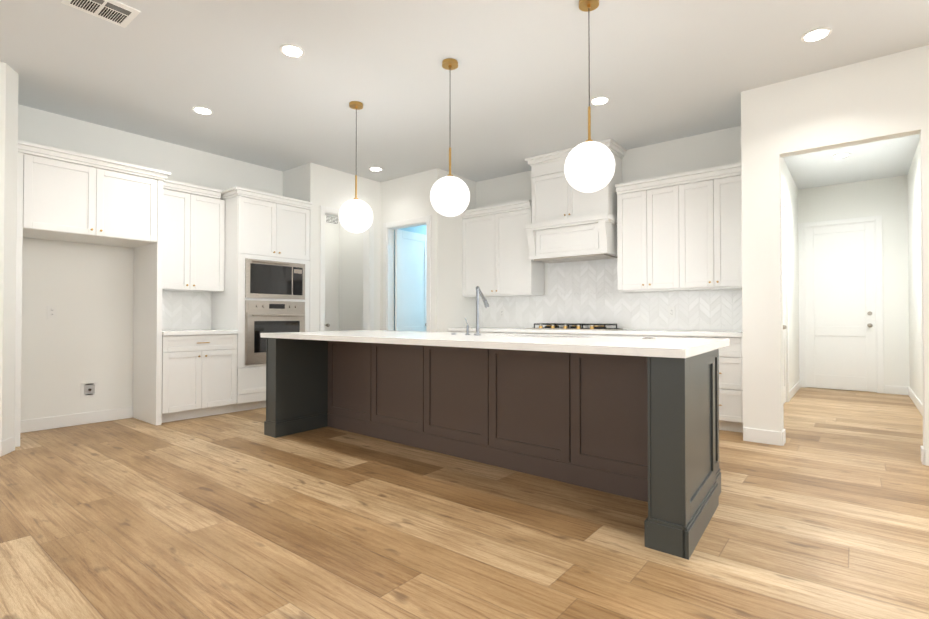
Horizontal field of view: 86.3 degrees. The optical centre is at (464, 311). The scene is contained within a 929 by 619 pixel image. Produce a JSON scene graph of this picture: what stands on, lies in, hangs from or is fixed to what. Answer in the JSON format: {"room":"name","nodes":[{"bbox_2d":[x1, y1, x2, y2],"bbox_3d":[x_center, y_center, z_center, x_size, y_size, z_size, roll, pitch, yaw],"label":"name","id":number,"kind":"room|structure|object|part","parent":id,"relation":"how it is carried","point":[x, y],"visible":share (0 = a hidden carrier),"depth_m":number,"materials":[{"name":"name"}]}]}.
{"room":"kitchen","nodes":[
{"label":"kitchen","id":0,"kind":"room"},
{"bbox_2d":[0,387,928,618],"bbox_3d":[0.588,1.142,2.898,14.000,0.100,14.500,-1,-1,38],"label":"floor","id":1,"kind":"structure","parent":0,"point":[822,512],"depth_m":2.46,"materials":[{"name":"brown wood"}]},
{"bbox_2d":[14,140,170,446],"bbox_3d":[-3.549,-0.139,4.680,0.676,2.505,1.155,-1,-1,38],"label":"surround","id":2,"kind":"object","parent":1,"relation":"on","point":[66,195],"visible":0.92,"depth_m":4.59,"materials":[{"name":"white wood"}]},
{"bbox_2d":[161,329,237,422],"bbox_3d":[-2.990,0.663,5.387,0.661,0.920,0.757,-1,-1,38],"label":"base cabinet","id":3,"kind":"object","parent":1,"relation":"on","point":[199,373],"visible":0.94,"depth_m":5.18,"materials":[{"name":"white wood"}]},
{"bbox_2d":[211,186,311,411],"bbox_3d":[-2.458,-0.122,6.019,0.722,2.505,0.972,-1,-1,38],"label":"tall cabinet","id":4,"kind":"object","parent":1,"relation":"on","point":[267,267],"visible":0.73,"depth_m":5.72,"materials":[{"name":"white wood"}]},
{"bbox_2d":[450,331,483,332],"bbox_3d":[0.202,0.699,6.712,0.557,0.880,0.607,-1,-1,38],"label":"base cabinet","id":5,"kind":"object","parent":1,"relation":"on","point":[450,331],"depth_m":6.44,"materials":[{"name":"wood"}]},
{"bbox_2d":[264,338,724,559],"bbox_3d":[-0.061,0.663,3.821,3.684,0.880,1.298,-1,-1,38],"label":"kitchen island","id":6,"kind":"object","parent":1,"relation":"on","point":[636,418],"depth_m":3.32,"materials":[{"name":"paint"}]},
{"bbox_2d":[260,330,729,357],"bbox_3d":[-0.070,0.203,3.833,3.706,0.040,1.360,-1,-1,38],"label":"island countertop","id":7,"kind":"structure","parent":6,"relation":"on","point":[547,344],"depth_m":2.98,"materials":[{"name":"white stone"}]},
{"bbox_2d":[464,286,488,333],"bbox_3d":[0.097,-0.007,3.903,0.150,0.381,0.160,-1,-1,38],"label":"faucet","id":8,"kind":"object","parent":7,"relation":"on","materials":[{"name":"silver metal"}]},
{"bbox_2d":[484,331,519,333],"bbox_3d":[0.593,0.695,6.402,0.680,0.880,0.607,-1,-1,38],"label":"base cabinet","id":9,"kind":"object","parent":1,"relation":"on","point":[505,332],"depth_m":6.09,"materials":[{"name":"wood"}]},
{"bbox_2d":[520,331,611,335],"bbox_3d":[1.282,0.689,5.855,1.200,0.880,0.607,-1,-1,38],"label":"base cabinet","id":10,"kind":"object","parent":1,"relation":"on","point":[521,332],"depth_m":5.84,"materials":[{"name":"wood"}]},
{"bbox_2d":[612,335,683,337],"bbox_3d":[2.011,0.681,5.277,0.780,0.880,0.607,-1,-1,38],"label":"base cabinet","id":11,"kind":"object","parent":1,"relation":"on","point":[669,336],"depth_m":4.98,"materials":[{"name":"wood"}]},
{"bbox_2d":[684,335,742,432],"bbox_3d":[2.503,0.676,4.887,0.597,0.880,0.607,-1,-1,38],"label":"base cabinet","id":12,"kind":"object","parent":1,"relation":"on","point":[731,387],"depth_m":4.56,"materials":[{"name":"wood"}]},
{"bbox_2d":[448,327,742,338],"bbox_3d":[1.351,0.227,5.787,3.514,0.039,0.637,-1,-1,38],"label":"countertop","id":13,"kind":"structure","parent":12,"relation":"on","point":[541,330],"depth_m":5.36,"materials":[{"name":"white stone"}]},
{"bbox_2d":[526,323,622,329],"bbox_3d":[1.292,0.174,5.882,1.010,0.067,0.490,-1,-1,38],"label":"cooktop","id":14,"kind":"object","parent":13,"relation":"in","point":[549,326],"depth_m":5.75,"materials":[{"name":"black metal"}]},
{"bbox_2d":[0,45,928,449],"bbox_3d":[0.878,-0.413,3.300,10.220,3.020,12.460,-1,-1,38],"label":"wall","id":15,"kind":"structure","parent":0,"point":[86,289],"depth_m":4.97,"materials":[{"name":"paint"}]},
{"bbox_2d":[0,437,14,456],"bbox_3d":[-4.713,1.027,2.305,0.034,0.115,3.980,-1,-1,38],"label":"baseboard","id":16,"kind":"structure","parent":15,"relation":"attached to","point":[7,446],"depth_m":3.85,"materials":[{"name":"paint"}]},
{"bbox_2d":[47,306,56,317],"bbox_3d":[-3.939,0.004,4.730,0.008,0.116,0.072,-1,-1,38],"label":"electrical outlet","id":17,"kind":"object","parent":15,"relation":"attached to","point":[51,311],"visible":1,"depth_m":4.73,"materials":[{"name":"plastic"}]},
{"bbox_2d":[20,407,132,432],"bbox_3d":[-3.825,1.059,4.856,0.014,0.115,1.000,-1,-1,38],"label":"baseboard","id":18,"kind":"structure","parent":15,"relation":"attached to","point":[45,423],"depth_m":4.85,"materials":[{"name":"paint"}]},
{"bbox_2d":[81,382,97,396],"bbox_3d":[-3.744,0.777,4.948,0.029,0.140,0.140,-1,-1,38],"label":"electrical outlet","id":19,"kind":"object","parent":15,"relation":"attached to","point":[89,389],"visible":1,"depth_m":4.95,"materials":[{"name":"plastic"}]},
{"bbox_2d":[162,290,211,329],"bbox_3d":[-3.248,-0.015,5.601,0.007,0.438,0.757,-1,-1,38],"label":"tile backsplash","id":20,"kind":"structure","parent":15,"relation":"attached to","point":[184,310],"depth_m":5.67,"materials":[{"name":"white tile"}]},
{"bbox_2d":[162,179,224,291],"bbox_3d":[-3.102,-0.808,5.494,0.376,1.145,0.757,-1,-1,38],"label":"wall cabinet","id":21,"kind":"object","parent":15,"relation":"attached to","point":[193,237],"visible":0.79,"depth_m":5.43,"materials":[{"name":"white wood"}]},
{"bbox_2d":[325,215,338,225],"bbox_3d":[-2.046,-1.449,7.647,0.010,0.200,0.255,-1,-1,38],"label":"air vent","id":22,"kind":"object","parent":15,"relation":"in","point":[331,220],"visible":0.58,"depth_m":7.64,"materials":[{"name":"metal"}]},
{"bbox_2d":[319,205,373,330],"bbox_3d":[-1.619,-0.111,6.733,0.136,2.500,0.900,-1,-1,38],"label":"door frame","id":23,"kind":"structure","parent":15,"relation":"attached to","point":[368,235],"depth_m":7.00,"materials":[{"name":"paint"}]},
{"bbox_2d":[383,215,430,331],"bbox_3d":[-0.767,-0.064,6.863,0.910,2.410,0.136,-1,-1,38],"label":"door frame","id":24,"kind":"structure","parent":15,"relation":"attached to","point":[389,228],"depth_m":7.06,"materials":[{"name":"paint"}]},
{"bbox_2d":[395,229,425,331],"bbox_3d":[-0.773,-0.024,7.413,0.191,2.328,0.700,-1,-1,38],"label":"room door","id":25,"kind":"structure","parent":15,"relation":"in","point":[410,281],"depth_m":7.36,"materials":[{"name":"paint"}]},
{"bbox_2d":[461,200,543,297],"bbox_3d":[0.485,-0.799,6.645,1.107,1.185,0.375,-1,-1,38],"label":"upper cabinet","id":26,"kind":"object","parent":15,"relation":"attached to","point":[497,261],"visible":0.92,"depth_m":6.50,"materials":[{"name":"white wood"}]},
{"bbox_2d":[525,139,626,262],"bbox_3d":[1.304,-1.257,5.915,1.100,1.262,0.510,-1,-1,38],"label":"range hood","id":27,"kind":"object","parent":15,"relation":"attached to","point":[570,223],"visible":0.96,"depth_m":5.78,"materials":[{"name":"white wood"}]},
{"bbox_2d":[479,258,741,330],"bbox_3d":[1.548,-0.230,6.041,3.514,0.879,0.007,-1,-1,38],"label":"tile backsplash","id":28,"kind":"structure","parent":15,"relation":"attached to","point":[590,283],"depth_m":5.93,"materials":[{"name":"white tile"}]},
{"bbox_2d":[668,307,674,316],"bbox_3d":[2.279,0.004,5.447,0.072,0.116,0.008,-1,-1,38],"label":"electrical outlet","id":29,"kind":"object","parent":28,"relation":"attached to","point":[671,311],"visible":1,"depth_m":5.45,"materials":[{"name":"plastic"}]},
{"bbox_2d":[616,179,686,292],"bbox_3d":[2.076,-0.785,5.418,0.712,1.095,0.321,-1,-1,38],"label":"upper cabinet","id":30,"kind":"object","parent":15,"relation":"attached to","point":[680,232],"depth_m":5.27,"materials":[{"name":"white wood"}]},
{"bbox_2d":[687,171,741,290],"bbox_3d":[2.543,-0.790,5.047,0.712,1.095,0.321,-1,-1,38],"label":"upper cabinet","id":31,"kind":"object","parent":15,"relation":"attached to","point":[714,202],"depth_m":4.90,"materials":[{"name":"white wood"}]},
{"bbox_2d":[743,427,784,445],"bbox_3d":[2.512,1.050,4.172,0.294,0.115,0.014,-1,-1,38],"label":"baseboard","id":32,"kind":"structure","parent":15,"relation":"attached to","point":[778,438],"depth_m":4.16,"materials":[{"name":"paint"}]},
{"bbox_2d":[782,207,786,403],"bbox_3d":[3.785,-0.087,5.943,0.191,2.418,0.772,-1,-1,38],"label":"door","id":33,"kind":"structure","parent":15,"relation":"in","point":[784,318],"depth_m":6.14,"materials":[{"name":"paint"}]},
{"bbox_2d":[782,196,788,401],"bbox_3d":[3.785,-0.120,5.943,0.086,2.500,0.920,-1,-1,38],"label":"door frame","id":34,"kind":"structure","parent":15,"relation":"attached to","point":[784,202],"depth_m":6.23,"materials":[{"name":"paint"}]},
{"bbox_2d":[789,380,800,400],"bbox_3d":[4.602,1.084,6.911,0.024,0.115,1.625,-1,-1,38],"label":"baseboard","id":35,"kind":"structure","parent":15,"relation":"attached to","point":[796,387],"depth_m":6.80,"materials":[{"name":"paint"}]},
{"bbox_2d":[805,222,875,391],"bbox_3d":[5.506,-0.071,7.280,0.832,2.418,0.191,-1,-1,38],"label":"end door","id":36,"kind":"structure","parent":15,"relation":"in","point":[840,307],"depth_m":7.26,"materials":[{"name":"paint"}]},
{"bbox_2d":[798,215,883,392],"bbox_3d":[5.512,-0.104,7.288,0.980,2.500,0.106,-1,-1,38],"label":"door frame","id":37,"kind":"structure","parent":15,"relation":"attached to","point":[877,219],"depth_m":7.10,"materials":[{"name":"paint"}]},
{"bbox_2d":[907,387,922,415],"bbox_3d":[4.796,1.062,5.158,0.014,0.115,4.130,-1,-1,38],"label":"baseboard","id":38,"kind":"structure","parent":15,"relation":"attached to","point":[914,398],"depth_m":5.94,"materials":[{"name":"paint"}]},
{"bbox_2d":[921,447,928,465],"bbox_3d":[4.616,1.029,2.503,3.394,0.115,0.014,-1,-1,38],"label":"baseboard","id":39,"kind":"structure","parent":15,"relation":"attached to","point":[924,452],"depth_m":3.56,"materials":[{"name":"paint"}]},
{"bbox_2d":[0,0,928,189],"bbox_3d":[0.588,-1.978,2.937,14.000,0.100,14.500,-1,-1,38],"label":"ceiling","id":40,"kind":"structure","parent":0,"point":[508,95],"depth_m":3.95,"materials":[{"name":"paint"}]},
{"bbox_2d":[62,0,140,27],"bbox_3d":[-2.288,-1.920,3.125,0.280,0.010,0.340,-1,-1,38],"label":"ceiling vent","id":41,"kind":"object","parent":40,"relation":"in","point":[118,13],"visible":1,"depth_m":3.14,"materials":[{"name":"metal"}]},
{"bbox_2d":[192,107,212,114],"bbox_3d":[-2.476,-1.902,4.690,0.175,0.007,0.175,0,-1,-7],"label":"recessed light","id":42,"kind":"object","parent":40,"relation":"in","point":[201,110],"depth_m":4.68,"materials":[{"name":"paint"}]},
{"bbox_2d":[279,44,304,57],"bbox_3d":[-1.266,-1.915,3.641,0.175,0.007,0.175,0,-1,-7],"label":"recessed light","id":43,"kind":"object","parent":40,"relation":"in","point":[295,51],"depth_m":3.63,"materials":[{"name":"paint"}]},
{"bbox_2d":[339,101,372,232],"bbox_3d":[-0.993,-1.314,4.541,0.306,1.188,0.306,-1,-1,38],"label":"pendant light","id":44,"kind":"object","parent":40,"relation":"hanging from","point":[355,215],"visible":1,"depth_m":4.44,"materials":[{"name":"white glass"}]},
{"bbox_3d":[-0.993,-0.873,4.535,0.306,0.306,0.306,-1,-1,38],"label":"globe","id":45,"kind":"part","parent":44,"relation":"part of","materials":[{"name":"white glass"}]},
{"bbox_2d":[369,167,381,170],"bbox_3d":[-1.172,-1.879,6.527,0.175,0.007,0.175,0,-1,-7],"label":"recessed light","id":46,"kind":"object","parent":40,"relation":"in","point":[371,168],"depth_m":6.52,"materials":[{"name":"paint"}]},
{"bbox_2d":[430,58,469,216],"bbox_3d":[-0.111,-1.323,3.803,0.306,1.188,0.306,-1,-1,38],"label":"pendant light","id":47,"kind":"object","parent":40,"relation":"hanging from","point":[449,195],"visible":1,"depth_m":3.70,"materials":[{"name":"white glass"}]},
{"bbox_3d":[-0.111,-0.882,3.797,0.306,0.306,0.306,-1,-1,38],"label":"globe","id":48,"kind":"part","parent":47,"relation":"part of","materials":[{"name":"white glass"}]},
{"bbox_2d":[564,0,614,192],"bbox_3d":[0.771,-1.332,3.064,0.306,1.188,0.306,-1,-1,38],"label":"pendant light","id":49,"kind":"object","parent":40,"relation":"hanging from","point":[589,166],"visible":1,"depth_m":2.96,"materials":[{"name":"white glass"}]},
{"bbox_3d":[0.771,-0.891,3.059,0.306,0.306,0.306,-1,-1,38],"label":"globe","id":50,"kind":"part","parent":49,"relation":"part of","materials":[{"name":"white glass"}]},
{"bbox_2d":[590,96,609,104],"bbox_3d":[1.222,-1.905,4.476,0.175,0.007,0.175,0,-1,-7],"label":"recessed light","id":51,"kind":"object","parent":40,"relation":"in","point":[600,100],"depth_m":4.46,"materials":[{"name":"paint"}]},
{"bbox_2d":[801,27,831,41],"bbox_3d":[2.438,-1.917,3.434,0.175,0.007,0.175,0,-1,-7],"label":"recessed light","id":52,"kind":"object","parent":40,"relation":"in","point":[816,34],"depth_m":3.42,"materials":[{"name":"paint"}]}
]}

